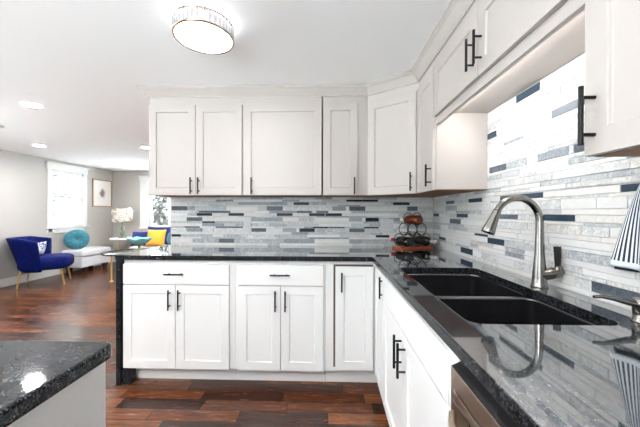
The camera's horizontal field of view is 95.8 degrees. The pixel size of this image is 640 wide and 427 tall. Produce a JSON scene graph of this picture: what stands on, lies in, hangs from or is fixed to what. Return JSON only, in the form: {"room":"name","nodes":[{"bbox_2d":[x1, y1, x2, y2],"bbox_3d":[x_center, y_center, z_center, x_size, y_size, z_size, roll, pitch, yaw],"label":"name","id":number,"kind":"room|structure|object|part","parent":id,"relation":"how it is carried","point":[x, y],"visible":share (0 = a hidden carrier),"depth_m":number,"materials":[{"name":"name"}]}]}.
{"room":"kitchen","nodes":[
{"label":"kitchen","id":0,"kind":"room"},
{"bbox_2d":[0,149,112,278],"bbox_3d":[-5.229,0.087,3.007,0.127,2.212,8.077,0,0,2],"label":"wall","id":1,"kind":"structure","parent":0,"point":[23,177],"depth_m":5.10,"materials":[{"name":"grey paint"}]},
{"bbox_2d":[0,256,112,287],"bbox_3d":[-5.159,1.125,3.009,0.018,0.137,8.077,0,0,2],"label":"baseboard","id":2,"kind":"structure","parent":1,"relation":"attached to","point":[9,281],"depth_m":5.13,"materials":[{"name":"white paint"}]},
{"bbox_2d":[45,161,88,233],"bbox_3d":[-5.119,-0.299,5.832,0.180,1.349,0.937,0,0,2],"label":"window","id":3,"kind":"structure","parent":1,"relation":"in","point":[50,166],"depth_m":5.73,"materials":[{"name":"white paint"}]},
{"bbox_3d":[-5.185,-0.288,5.834,0.048,1.097,0.704,0,0,2],"label":"sash","id":4,"kind":"part","parent":3,"relation":"part of","materials":[{"name":"white glass"}]},
{"bbox_2d":[52,170,81,226],"bbox_3d":[-5.115,-0.288,5.832,0.047,1.095,0.688,0,0,2],"label":"window blind","id":5,"kind":"object","parent":3,"relation":"attached to","point":[53,171],"visible":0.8,"depth_m":5.83,"materials":[{"name":"white plastic"}]},
{"bbox_2d":[92,178,111,206],"bbox_3d":[-5.038,-0.466,6.697,0.025,0.630,0.569,0,0,2],"label":"framed picture","id":6,"kind":"object","parent":1,"relation":"attached to","point":[101,189],"visible":1,"depth_m":6.67,"materials":[{"name":"beige wood"}]},
{"bbox_2d":[113,171,148,250],"bbox_3d":[-1.945,0.078,7.012,6.452,2.212,0.127,0,0,2],"label":"wall","id":7,"kind":"structure","parent":0,"point":[126,184],"depth_m":7.03,"materials":[{"name":"grey paint"}]},
{"bbox_2d":[138,176,170,228],"bbox_3d":[-3.587,-0.273,7.022,1.608,1.283,0.152,0,0,2],"label":"window","id":8,"kind":"structure","parent":7,"relation":"in","point":[143,179],"depth_m":6.99,"materials":[{"name":"white paint"}]},
{"bbox_3d":[-3.539,-0.228,7.026,1.257,1.143,0.091,0,0,2],"label":"sash","id":9,"kind":"part","parent":8,"relation":"part of","materials":[{"name":"white glass"}]},
{"bbox_2d":[0,262,389,426],"bbox_3d":[-2.071,1.239,2.917,6.502,0.076,8.382,0,0,2],"label":"floor","id":10,"kind":"structure","parent":0,"point":[83,308],"depth_m":1.99,"materials":[{"name":"brown wood"}]},
{"bbox_2d":[6,236,73,288],"bbox_3d":[-4.692,0.792,4.870,0.813,0.793,0.864,0,0,-31],"label":"slipper chair","id":11,"kind":"object","parent":10,"relation":"on","point":[25,249],"visible":0.96,"depth_m":4.61,"materials":[{"name":"blue fabric"}]},
{"bbox_3d":[-4.757,1.056,4.566,0.030,0.267,0.065,0,0,29],"label":"leg","id":12,"kind":"part","parent":11,"relation":"part of","materials":[{"name":"brown wood"}]},
{"bbox_3d":[-4.839,0.670,4.780,0.470,0.549,0.864,0,0,-31],"label":"backrest","id":13,"kind":"part","parent":11,"relation":"part of","materials":[{"name":"blue fabric"}]},
{"bbox_2d":[38,241,45,253],"bbox_3d":[-4.693,0.586,4.810,0.125,0.224,0.305,0,0,-10],"label":"lumbar pillow","id":14,"kind":"object","parent":11,"relation":"on","point":[42,245],"visible":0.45,"depth_m":4.83,"materials":[{"name":"white fabric"}]},
{"bbox_3d":[-4.627,0.817,4.910,0.660,0.234,0.620,0,0,-31],"label":"seat","id":15,"kind":"part","parent":11,"relation":"part of","materials":[{"name":"blue fabric"}]},
{"bbox_3d":[-4.303,1.056,4.835,0.070,0.268,0.030,0,0,-1],"label":"leg","id":16,"kind":"part","parent":11,"relation":"part of","materials":[{"name":"brown wood"}]},
{"bbox_2d":[8,361,105,426],"bbox_3d":[-0.947,0.774,-0.082,0.864,0.881,1.524,0,0,2],"label":"base cabinet","id":17,"kind":"object","parent":10,"relation":"on","point":[82,403],"visible":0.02,"depth_m":0.59,"materials":[{"name":"white paint"}]},
{"bbox_2d":[0,340,111,426],"bbox_3d":[-0.979,0.317,-0.106,0.963,0.032,1.600,0,0,2],"label":"countertop","id":18,"kind":"structure","parent":17,"relation":"on","point":[32,372],"depth_m":0.56,"materials":[{"name":"stone"}]},
{"bbox_2d":[61,246,110,272],"bbox_3d":[-4.815,0.949,5.984,0.439,0.467,0.762,0,0,2],"label":"storage bench","id":19,"kind":"object","parent":10,"relation":"on","point":[85,258],"visible":0.73,"depth_m":5.77,"materials":[{"name":"grey fabric"}]},
{"bbox_2d":[63,229,89,249],"bbox_3d":[-4.850,0.514,5.767,0.412,0.399,0.213,0,0,-40],"label":"round pillow","id":20,"kind":"object","parent":19,"relation":"on","point":[75,239],"visible":1,"depth_m":5.72,"materials":[{"name":"teal fabric"}]},
{"bbox_2d":[61,246,110,256],"bbox_3d":[-4.815,0.784,5.983,0.439,0.136,0.762,0,0,2],"label":"cushion","id":21,"kind":"object","parent":19,"relation":"on","point":[92,251],"depth_m":5.82,"materials":[{"name":"grey fabric"}]},
{"bbox_2d":[109,237,131,249],"bbox_3d":[-4.423,0.869,6.645,0.686,0.624,0.686,0,0,2],"label":"side table","id":22,"kind":"object","parent":10,"relation":"on","point":[115,238],"visible":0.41,"depth_m":6.47,"materials":[{"name":"white"}]},
{"bbox_2d":[111,207,132,237],"bbox_3d":[-4.534,0.206,6.647,0.424,0.698,0.426,0,0,2],"label":"table lamp","id":23,"kind":"object","parent":22,"relation":"on","point":[124,214],"visible":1,"depth_m":6.51,"materials":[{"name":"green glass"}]},
{"bbox_3d":[-4.535,0.032,6.645,0.376,0.284,0.376,0,0,2],"label":"lamp shade","id":24,"kind":"part","parent":23,"relation":"part of","materials":[{"name":"white fabric"}]},
{"bbox_2d":[101,248,148,281],"bbox_3d":[-3.263,0.925,5.061,0.915,0.528,0.915,0,0,2],"label":"coffee table","id":25,"kind":"object","parent":10,"relation":"on","point":[114,252],"visible":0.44,"depth_m":5.03,"materials":[{"name":"clear glass"}]},
{"bbox_3d":[-3.631,0.934,5.035,0.066,0.510,0.066,0,0,2],"label":"leg","id":26,"kind":"part","parent":25,"relation":"part of","materials":[{"name":"gold metal"}]},
{"bbox_3d":[-3.263,0.672,5.059,0.884,0.010,0.884,0,0,2],"label":"glass","id":27,"kind":"part","parent":25,"relation":"part of","materials":[{"name":"clear glass"}]},
{"bbox_2d":[125,236,151,250],"bbox_3d":[-3.161,0.540,5.056,0.410,0.252,0.410,0,0,2],"label":"footed bowl","id":28,"kind":"object","parent":25,"relation":"on","point":[138,241],"visible":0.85,"depth_m":4.98,"materials":[{"name":"green glass"}]},
{"bbox_2d":[130,244,164,249],"bbox_3d":[-3.181,0.765,6.519,1.778,0.838,0.813,0,0,2],"label":"sofa","id":29,"kind":"object","parent":10,"relation":"on","point":[131,247],"visible":0.06,"depth_m":6.16,"materials":[{"name":"beige fabric"}]},
{"bbox_2d":[130,231,147,245],"bbox_3d":[-3.876,0.540,6.221,0.343,0.317,0.167,0,0,-6],"label":"throw pillow","id":30,"kind":"object","parent":29,"relation":"on","point":[134,233],"visible":0.41,"depth_m":6.19,"materials":[{"name":"blue fabric"}]},
{"bbox_2d":[146,230,165,245],"bbox_3d":[-3.508,0.523,6.184,0.394,0.354,0.184,0,0,-2],"label":"throw pillow","id":31,"kind":"object","parent":29,"relation":"on","point":[158,236],"visible":0.92,"depth_m":6.13,"materials":[{"name":"yellow fabric"}]},
{"bbox_2d":[148,226,170,244],"bbox_3d":[-3.614,0.495,6.480,0.559,0.407,0.134,0,0,0],"label":"throw pillow","id":32,"kind":"object","parent":29,"relation":"on","point":[168,229],"visible":0.21,"depth_m":6.48,"materials":[{"name":"blue fabric"}]},
{"bbox_2d":[167,231,170,244],"bbox_3d":[-3.065,0.515,6.146,0.386,0.371,0.196,0,0,10],"label":"round pillow","id":33,"kind":"object","parent":29,"relation":"on","point":[169,234],"visible":0.12,"depth_m":6.10,"materials":[{"name":"teal fabric"}]},
{"bbox_2d":[123,260,237,379],"bbox_3d":[-0.985,0.765,2.316,0.795,0.880,0.660,0,0,2],"label":"base cabinet","id":34,"kind":"object","parent":10,"relation":"on","point":[179,315],"visible":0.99,"depth_m":2.03,"materials":[{"name":"white paint"}]},
{"bbox_3d":[-1.201,0.796,2.039,0.371,0.587,0.019,0,0,2],"label":"door","id":35,"kind":"part","parent":34,"relation":"part of","materials":[{"name":"white paint"}]},
{"bbox_3d":[-1.048,0.600,2.006,0.011,0.140,0.038,0,0,2],"label":"handle","id":36,"kind":"part","parent":34,"relation":"part of","materials":[{"name":"black metal"}]},
{"bbox_3d":[-1.011,0.422,2.004,0.137,0.011,0.038,0,0,2],"label":"handle","id":37,"kind":"part","parent":34,"relation":"part of","materials":[{"name":"black metal"}]},
{"bbox_3d":[-1.010,0.425,2.032,0.752,0.140,0.019,0,0,2],"label":"drawer","id":38,"kind":"part","parent":34,"relation":"part of","materials":[{"name":"white paint"}]},
{"bbox_3d":[-0.980,0.600,2.004,0.011,0.140,0.038,0,0,2],"label":"handle","id":39,"kind":"part","parent":34,"relation":"part of","materials":[{"name":"black metal"}]},
{"bbox_3d":[-0.823,0.797,2.028,0.376,0.587,0.019,0,0,2],"label":"door","id":40,"kind":"part","parent":34,"relation":"part of","materials":[{"name":"white paint"}]},
{"bbox_2d":[235,261,324,381],"bbox_3d":[-0.271,0.767,2.295,0.630,0.880,0.660,0,0,2],"label":"base cabinet","id":41,"kind":"object","parent":10,"relation":"on","point":[280,305],"visible":0.98,"depth_m":2.01,"materials":[{"name":"white paint"}]},
{"bbox_3d":[-0.422,0.798,2.016,0.295,0.587,0.019,0,0,2],"label":"door","id":42,"kind":"part","parent":41,"relation":"part of","materials":[{"name":"white paint"}]},
{"bbox_3d":[-0.307,0.601,1.984,0.011,0.140,0.038,0,0,2],"label":"handle","id":43,"kind":"part","parent":41,"relation":"part of","materials":[{"name":"black metal"}]},
{"bbox_3d":[-0.274,0.423,1.982,0.137,0.011,0.038,0,0,2],"label":"handle","id":44,"kind":"part","parent":41,"relation":"part of","materials":[{"name":"black metal"}]},
{"bbox_3d":[-0.273,0.427,2.010,0.592,0.140,0.019,0,0,2],"label":"drawer","id":45,"kind":"part","parent":41,"relation":"part of","materials":[{"name":"white paint"}]},
{"bbox_3d":[-0.238,0.601,1.982,0.011,0.140,0.038,0,0,2],"label":"handle","id":46,"kind":"part","parent":41,"relation":"part of","materials":[{"name":"black metal"}]},
{"bbox_3d":[-0.124,0.798,2.007,0.293,0.587,0.019,0,0,2],"label":"door","id":47,"kind":"part","parent":41,"relation":"part of","materials":[{"name":"white paint"}]},
{"bbox_2d":[325,261,384,400],"bbox_3d":[0.520,0.769,2.135,0.959,0.880,0.932,0,0,2],"label":"base cabinet","id":48,"kind":"object","parent":10,"relation":"on","point":[354,301],"visible":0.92,"depth_m":1.99,"materials":[{"name":"white paint"}]},
{"bbox_3d":[0.148,0.467,1.966,0.011,0.132,0.038,0,0,2],"label":"handle","id":49,"kind":"part","parent":48,"relation":"part of","materials":[{"name":"black metal"}]},
{"bbox_3d":[0.236,0.722,1.992,0.259,0.711,0.019,0,0,2],"label":"door","id":50,"kind":"part","parent":48,"relation":"part of","materials":[{"name":"white paint"}]},
{"bbox_3d":[0.378,0.726,1.825,0.019,0.734,0.295,0,0,2],"label":"door","id":51,"kind":"part","parent":48,"relation":"part of","materials":[{"name":"white paint"}]},
{"bbox_3d":[0.357,0.438,1.700,0.023,0.127,0.011,0,0,2],"label":"handle","id":52,"kind":"part","parent":48,"relation":"part of","materials":[{"name":"black metal"}]},
{"bbox_2d":[115,245,639,426],"bbox_3d":[-0.238,0.753,1.361,2.421,0.914,2.535,0,0,2],"label":"countertop","id":53,"kind":"structure","parent":10,"relation":"on","point":[540,375],"depth_m":0.70,"materials":[{"name":"black stone"}]},
{"bbox_3d":[-1.403,0.763,2.342,0.032,0.881,0.643,0,0,2],"label":"panel","id":54,"kind":"part","parent":53,"relation":"part of","materials":[{"name":"stone"}]},
{"bbox_2d":[392,212,432,249],"bbox_3d":[0.787,0.142,2.461,0.335,0.302,0.137,0,0,-24],"label":"wine rack","id":55,"kind":"object","parent":53,"relation":"on","point":[413,246],"visible":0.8,"depth_m":2.43,"materials":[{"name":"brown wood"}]},
{"bbox_2d":[391,236,413,246],"bbox_3d":[0.685,0.230,2.444,0.075,0.075,0.234,0,0,-24],"label":"wine bottle","id":56,"kind":"object","parent":55,"relation":"in","point":[408,241],"visible":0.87,"depth_m":2.36,"materials":[{"name":"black glass"}]},
{"bbox_2d":[400,215,422,223],"bbox_3d":[0.775,0.052,2.488,0.075,0.075,0.234,0,0,-24],"label":"wine bottle","id":57,"kind":"object","parent":55,"relation":"in","point":[417,219],"visible":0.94,"depth_m":2.40,"materials":[{"name":"orange glass"}]},
{"bbox_2d":[413,235,436,244],"bbox_3d":[0.895,0.230,2.464,0.075,0.075,0.234,0,0,-24],"label":"wine bottle","id":58,"kind":"object","parent":55,"relation":"in","point":[426,240],"visible":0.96,"depth_m":2.44,"materials":[{"name":"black glass"}]},
{"bbox_2d":[406,273,596,324],"bbox_3d":[0.630,0.451,1.186,0.470,0.238,0.858,0,0,2],"label":"sink","id":59,"kind":"object","parent":53,"relation":"in","point":[476,298],"visible":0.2,"depth_m":1.14,"materials":[{"name":"black"}]},
{"bbox_3d":[0.636,0.454,1.371,0.422,0.231,0.419,0,0,2],"label":"bowl","id":60,"kind":"part","parent":59,"relation":"part of","materials":[{"name":"black"}]},
{"bbox_3d":[0.623,0.456,0.963,0.422,0.231,0.363,0,0,2],"label":"bowl","id":61,"kind":"part","parent":59,"relation":"part of","materials":[{"name":"black"}]},
{"bbox_2d":[481,195,565,288],"bbox_3d":[0.821,0.111,1.176,0.312,0.376,0.077,0,0,2],"label":"faucet","id":62,"kind":"object","parent":53,"relation":"on","point":[541,274],"visible":1,"depth_m":1.17,"materials":[{"name":"silver metal"}]},
{"bbox_3d":[0.815,0.024,1.184,0.198,0.200,0.032,0,0,2],"label":"spout","id":63,"kind":"part","parent":62,"relation":"part of","materials":[{"name":"silver metal"}]},
{"bbox_3d":[0.936,0.239,1.164,0.083,0.066,0.049,0,0,25],"label":"handle","id":64,"kind":"part","parent":62,"relation":"part of","materials":[{"name":"silver metal"}]},
{"bbox_3d":[0.950,0.171,1.157,0.026,0.080,0.026,0,0,2],"label":"lever","id":65,"kind":"part","parent":62,"relation":"part of","materials":[{"name":"black plastic"}]},
{"bbox_2d":[592,294,639,323],"bbox_3d":[0.852,0.265,0.802,0.154,0.072,0.057,0,0,2],"label":"soap dispenser","id":66,"kind":"object","parent":53,"relation":"on","point":[634,302],"visible":1,"depth_m":0.80,"materials":[{"name":"silver metal"}]},
{"bbox_3d":[0.833,0.246,0.810,0.117,0.034,0.021,0,0,6],"label":"spout","id":67,"kind":"part","parent":66,"relation":"part of","materials":[{"name":"silver metal"}]},
{"bbox_2d":[383,276,460,426],"bbox_3d":[0.641,0.774,1.180,0.660,0.878,0.966,0,0,2],"label":"base cabinet","id":68,"kind":"object","parent":10,"relation":"on","point":[417,362],"visible":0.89,"depth_m":1.10,"materials":[{"name":"white paint"}]},
{"bbox_3d":[0.366,0.801,1.442,0.019,0.587,0.451,0,0,2],"label":"door","id":69,"kind":"part","parent":68,"relation":"part of","materials":[{"name":"white paint"}]},
{"bbox_3d":[0.332,0.595,1.246,0.038,0.142,0.011,0,0,2],"label":"handle","id":70,"kind":"part","parent":68,"relation":"part of","materials":[{"name":"black metal"}]},
{"bbox_3d":[0.330,0.603,1.183,0.038,0.142,0.011,0,0,2],"label":"handle","id":71,"kind":"part","parent":68,"relation":"part of","materials":[{"name":"black metal"}]},
{"bbox_3d":[0.352,0.803,0.987,0.019,0.587,0.451,0,0,2],"label":"door","id":72,"kind":"part","parent":68,"relation":"part of","materials":[{"name":"white paint"}]},
{"bbox_2d":[448,361,518,426],"bbox_3d":[0.590,0.782,0.393,0.678,0.868,0.604,0,0,2],"label":"dishwasher","id":73,"kind":"object","parent":10,"relation":"on","point":[472,405],"visible":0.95,"depth_m":0.61,"materials":[{"name":"silver metal"}]},
{"bbox_3d":[0.278,0.482,0.401,0.052,0.044,0.554,0,0,2],"label":"handle","id":74,"kind":"part","parent":73,"relation":"part of","materials":[{"name":"silver metal"}]},
{"bbox_3d":[0.331,0.742,0.401,0.047,0.744,0.602,0,0,2],"label":"door","id":75,"kind":"part","parent":73,"relation":"part of","materials":[{"name":"silver metal"}]},
{"bbox_2d":[0,0,475,170],"bbox_3d":[-2.066,-1.063,2.908,6.502,0.102,8.382,0,0,2],"label":"ceiling","id":76,"kind":"structure","parent":0,"point":[84,61],"depth_m":1.85,"materials":[{"name":"white paint"}]},
{"bbox_2d":[20,101,45,108],"bbox_3d":[-2.677,-1.009,2.697,0.173,0.007,0.173,0,0,2],"label":"recessed light","id":77,"kind":"object","parent":76,"relation":"in","point":[28,104],"visible":1,"depth_m":2.69,"materials":[{"name":"white paint"}]},
{"bbox_2d":[171,4,233,54],"bbox_3d":[-0.606,-0.958,1.512,0.305,0.091,0.305,0,0,2],"label":"ceiling light","id":78,"kind":"object","parent":76,"relation":"attached to","point":[200,30],"visible":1,"depth_m":1.45,"materials":[{"name":"silver metal"}]},
{"bbox_3d":[-0.606,-0.952,1.512,0.264,0.061,0.264,0,0,2],"label":"lamp shade","id":79,"kind":"part","parent":78,"relation":"part of","materials":[{"name":"white"}]},
{"bbox_2d":[174,21,231,52],"bbox_3d":[-0.606,-0.917,1.512,0.279,0.004,0.279,0,0,2],"label":"diffuser","id":80,"kind":"object","parent":78,"relation":"attached to","point":[198,36],"depth_m":1.49,"materials":[{"name":"white plastic"}]},
{"bbox_2d":[171,102,433,246],"bbox_3d":[-0.173,0.099,2.679,2.395,2.212,0.124,0,0,2],"label":"wall","id":81,"kind":"structure","parent":0,"point":[275,221],"depth_m":2.62,"materials":[{"name":"grey tile"}]},
{"bbox_2d":[149,97,248,196],"bbox_3d":[-0.997,-0.542,2.466,0.771,0.790,0.360,0,0,2],"label":"upper cabinet","id":82,"kind":"object","parent":81,"relation":"attached to","point":[196,145],"visible":1,"depth_m":2.33,"materials":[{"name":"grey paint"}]},
{"bbox_3d":[-1.193,-0.511,2.339,0.380,0.728,0.019,0,0,2],"label":"door","id":83,"kind":"part","parent":82,"relation":"part of","materials":[{"name":"grey paint"}]},
{"bbox_3d":[-1.031,-0.221,2.307,0.011,0.132,0.038,0,0,2],"label":"handle","id":84,"kind":"part","parent":82,"relation":"part of","materials":[{"name":"black metal"}]},
{"bbox_3d":[-0.997,-0.149,2.493,0.768,0.003,0.290,0,0,2],"label":"panel","id":85,"kind":"part","parent":82,"relation":"part of","materials":[{"name":"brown wood"}]},
{"bbox_3d":[-0.813,-0.511,2.328,0.373,0.728,0.019,0,0,2],"label":"door","id":86,"kind":"part","parent":82,"relation":"part of","materials":[{"name":"grey paint"}]},
{"bbox_2d":[244,219,250,230],"bbox_3d":[-0.659,0.102,2.626,0.066,0.112,0.009,0,0,2],"label":"wall outlet","id":87,"kind":"object","parent":81,"relation":"attached to","point":[247,222],"visible":1,"depth_m":2.62,"materials":[{"name":"grey plastic"}]},
{"bbox_2d":[244,97,322,196],"bbox_3d":[-0.296,-0.541,2.445,0.630,0.790,0.360,0,0,2],"label":"upper cabinet","id":88,"kind":"object","parent":81,"relation":"attached to","point":[283,136],"visible":1,"depth_m":2.31,"materials":[{"name":"grey paint"}]},
{"bbox_3d":[-0.544,-0.220,2.293,0.011,0.132,0.038,0,0,2],"label":"handle","id":89,"kind":"part","parent":88,"relation":"part of","materials":[{"name":"black metal"}]},
{"bbox_3d":[-0.296,-0.147,2.472,0.627,0.003,0.290,0,0,2],"label":"panel","id":90,"kind":"part","parent":88,"relation":"part of","materials":[{"name":"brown wood"}]},
{"bbox_2d":[171,197,432,245],"bbox_3d":[-0.180,0.072,2.621,2.384,0.439,0.009,0,0,2],"label":"backsplash","id":91,"kind":"structure","parent":81,"relation":"attached to","point":[278,221],"depth_m":2.62,"materials":[{"name":"tile"}]},
{"bbox_2d":[136,0,474,98],"bbox_3d":[-0.008,-0.968,1.784,1.400,0.070,3.253,0,0,-44],"label":"trim","id":92,"kind":"structure","parent":81,"relation":"attached to","point":[456,10],"depth_m":2.25,"materials":[{"name":"grey paint"}]},
{"bbox_2d":[323,96,367,196],"bbox_3d":[0.207,-0.539,2.430,0.356,0.790,0.360,0,0,2],"label":"upper cabinet","id":93,"kind":"object","parent":81,"relation":"attached to","point":[345,118],"visible":1,"depth_m":2.30,"materials":[{"name":"grey paint"}]},
{"bbox_3d":[0.161,-0.509,2.298,0.269,0.728,0.019,0,0,2],"label":"door","id":94,"kind":"part","parent":93,"relation":"part of","materials":[{"name":"grey paint"}]},
{"bbox_3d":[0.207,-0.146,2.457,0.353,0.003,0.290,0,0,2],"label":"panel","id":95,"kind":"part","parent":93,"relation":"part of","materials":[{"name":"brown wood"}]},
{"bbox_2d":[381,219,393,231],"bbox_3d":[0.600,0.108,2.588,0.114,0.114,0.009,0,0,2],"label":"wall outlet","id":96,"kind":"object","parent":81,"relation":"attached to","point":[386,224],"visible":1,"depth_m":2.59,"materials":[{"name":"grey plastic"}]},
{"bbox_2d":[434,53,639,310],"bbox_3d":[1.088,0.101,2.817,0.137,2.212,8.077,0,0,2],"label":"wall","id":97,"kind":"structure","parent":0,"point":[534,153],"depth_m":1.22,"materials":[{"name":"white tile"}]},
{"bbox_2d":[365,83,459,196],"bbox_3d":[0.696,-0.538,2.315,0.634,0.790,0.561,0,0,2],"label":"upper cabinet","id":98,"kind":"object","parent":97,"relation":"attached to","point":[392,114],"visible":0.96,"depth_m":2.16,"materials":[{"name":"grey paint"}]},
{"bbox_3d":[0.535,-0.507,2.172,0.384,0.728,0.019,0,0,38],"label":"door","id":99,"kind":"part","parent":98,"relation":"part of","materials":[{"name":"grey paint"}]},
{"bbox_3d":[0.644,-0.227,2.053,0.011,0.132,0.038,0,0,37],"label":"handle","id":100,"kind":"part","parent":98,"relation":"part of","materials":[{"name":"black metal"}]},
{"bbox_3d":[0.693,-0.145,2.324,0.617,0.003,0.526,0,0,2],"label":"panel","id":101,"kind":"part","parent":98,"relation":"part of","materials":[{"name":"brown wood"}]},
{"bbox_2d":[417,57,487,192],"bbox_3d":[0.820,-0.536,1.883,0.360,0.790,0.334,0,0,2],"label":"upper cabinet","id":102,"kind":"object","parent":97,"relation":"attached to","point":[452,154],"visible":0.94,"depth_m":1.72,"materials":[{"name":"grey paint"}]},
{"bbox_3d":[0.687,-0.506,1.882,0.019,0.728,0.315,0,0,2],"label":"door","id":103,"kind":"part","parent":102,"relation":"part of","materials":[{"name":"grey paint"}]},
{"bbox_3d":[0.654,-0.231,1.753,0.038,0.132,0.011,0,0,2],"label":"handle","id":104,"kind":"part","parent":102,"relation":"part of","materials":[{"name":"black metal"}]},
{"bbox_3d":[0.844,-0.143,1.884,0.290,0.003,0.332,0,0,2],"label":"panel","id":105,"kind":"part","parent":102,"relation":"part of","materials":[{"name":"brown wood"}]},
{"bbox_2d":[433,0,584,123],"bbox_3d":[0.800,-0.728,1.205,0.360,0.401,1.020,0,0,2],"label":"upper cabinet","id":106,"kind":"object","parent":97,"relation":"attached to","point":[500,49],"visible":1,"depth_m":1.15,"materials":[{"name":"grey paint"}]},
{"bbox_3d":[0.674,-0.720,1.462,0.019,0.296,0.503,0,0,2],"label":"door","id":107,"kind":"part","parent":106,"relation":"part of","materials":[{"name":"grey paint"}]},
{"bbox_3d":[0.640,-0.678,1.240,0.038,0.137,0.011,0,0,2],"label":"handle","id":108,"kind":"part","parent":106,"relation":"part of","materials":[{"name":"black metal"}]},
{"bbox_3d":[0.638,-0.678,1.176,0.038,0.137,0.011,0,0,2],"label":"handle","id":109,"kind":"part","parent":106,"relation":"part of","materials":[{"name":"black metal"}]},
{"bbox_3d":[0.659,-0.718,0.956,0.019,0.296,0.503,0,0,2],"label":"door","id":110,"kind":"part","parent":106,"relation":"part of","materials":[{"name":"grey paint"}]},
{"bbox_2d":[434,168,639,309],"bbox_3d":[0.979,0.080,1.316,0.009,0.438,2.529,0,0,2],"label":"backsplash","id":111,"kind":"structure","parent":97,"relation":"attached to","point":[585,216],"depth_m":1.17,"materials":[{"name":"tile"}]},
{"bbox_2d":[487,53,639,188],"bbox_3d":[0.976,-0.365,1.200,0.009,0.450,1.015,0,0,2],"label":"backsplash","id":112,"kind":"structure","parent":97,"relation":"on","point":[532,136],"depth_m":1.26,"materials":[{"name":"tile"}]},
{"bbox_2d":[577,0,639,156],"bbox_3d":[0.775,-0.530,0.428,0.362,0.790,0.533,0,0,2],"label":"upper cabinet","id":113,"kind":"object","parent":97,"relation":"attached to","point":[612,27],"visible":1,"depth_m":0.64,"materials":[{"name":"grey paint"}]},
{"bbox_3d":[0.619,-0.226,0.671,0.038,0.137,0.011,0,0,2],"label":"handle","id":114,"kind":"part","parent":113,"relation":"part of","materials":[{"name":"black metal"}]},
{"bbox_3d":[0.800,-0.137,0.429,0.290,0.003,0.531,0,0,2],"label":"panel","id":115,"kind":"part","parent":113,"relation":"part of","materials":[{"name":"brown wood"}]},
{"bbox_3d":[0.944,-0.106,0.821,0.030,0.046,0.030,0,0,2],"label":"wall hook","id":116,"kind":"object","parent":97,"relation":"attached to","visible":0},
{"bbox_2d":[609,185,639,272],"bbox_3d":[0.933,0.038,0.784,0.049,0.278,0.280,0,0,2],"label":"kitchen towel","id":117,"kind":"object","parent":116,"relation":"hanging from","point":[626,253],"visible":1,"depth_m":0.87,"materials":[{"name":"fabric"}]},
{"label":"outside","id":118,"kind":"structure","parent":0,"visible":0},
{"bbox_3d":[-6.521,1.487,5.364,30.480,0.508,40.640,0,0,2],"label":"ground","id":119,"kind":"structure","parent":118,"visible":0},
{"bbox_2d":[52,173,73,224],"bbox_3d":[-7.580,-0.278,8.347,0.785,3.923,0.740,0,0,2],"label":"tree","id":120,"kind":"object","parent":119,"relation":"on","point":[58,175],"visible":0.3,"depth_m":8.24,"materials":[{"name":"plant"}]},
{"bbox_2d":[152,196,167,224],"bbox_3d":[-5.403,0.144,11.191,2.185,3.069,2.181,0,0,-34],"label":"tree","id":121,"kind":"object","parent":119,"relation":"on","point":[159,206],"visible":0.18,"depth_m":10.39,"materials":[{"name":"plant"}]},
{"bbox_2d":[152,197,167,224],"bbox_3d":[-6.949,0.223,16.426,3.962,2.845,2.794,0,0,2],"label":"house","id":122,"kind":"structure","parent":119,"relation":"on","point":[167,197],"depth_m":15.34,"materials":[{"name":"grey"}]}
]}

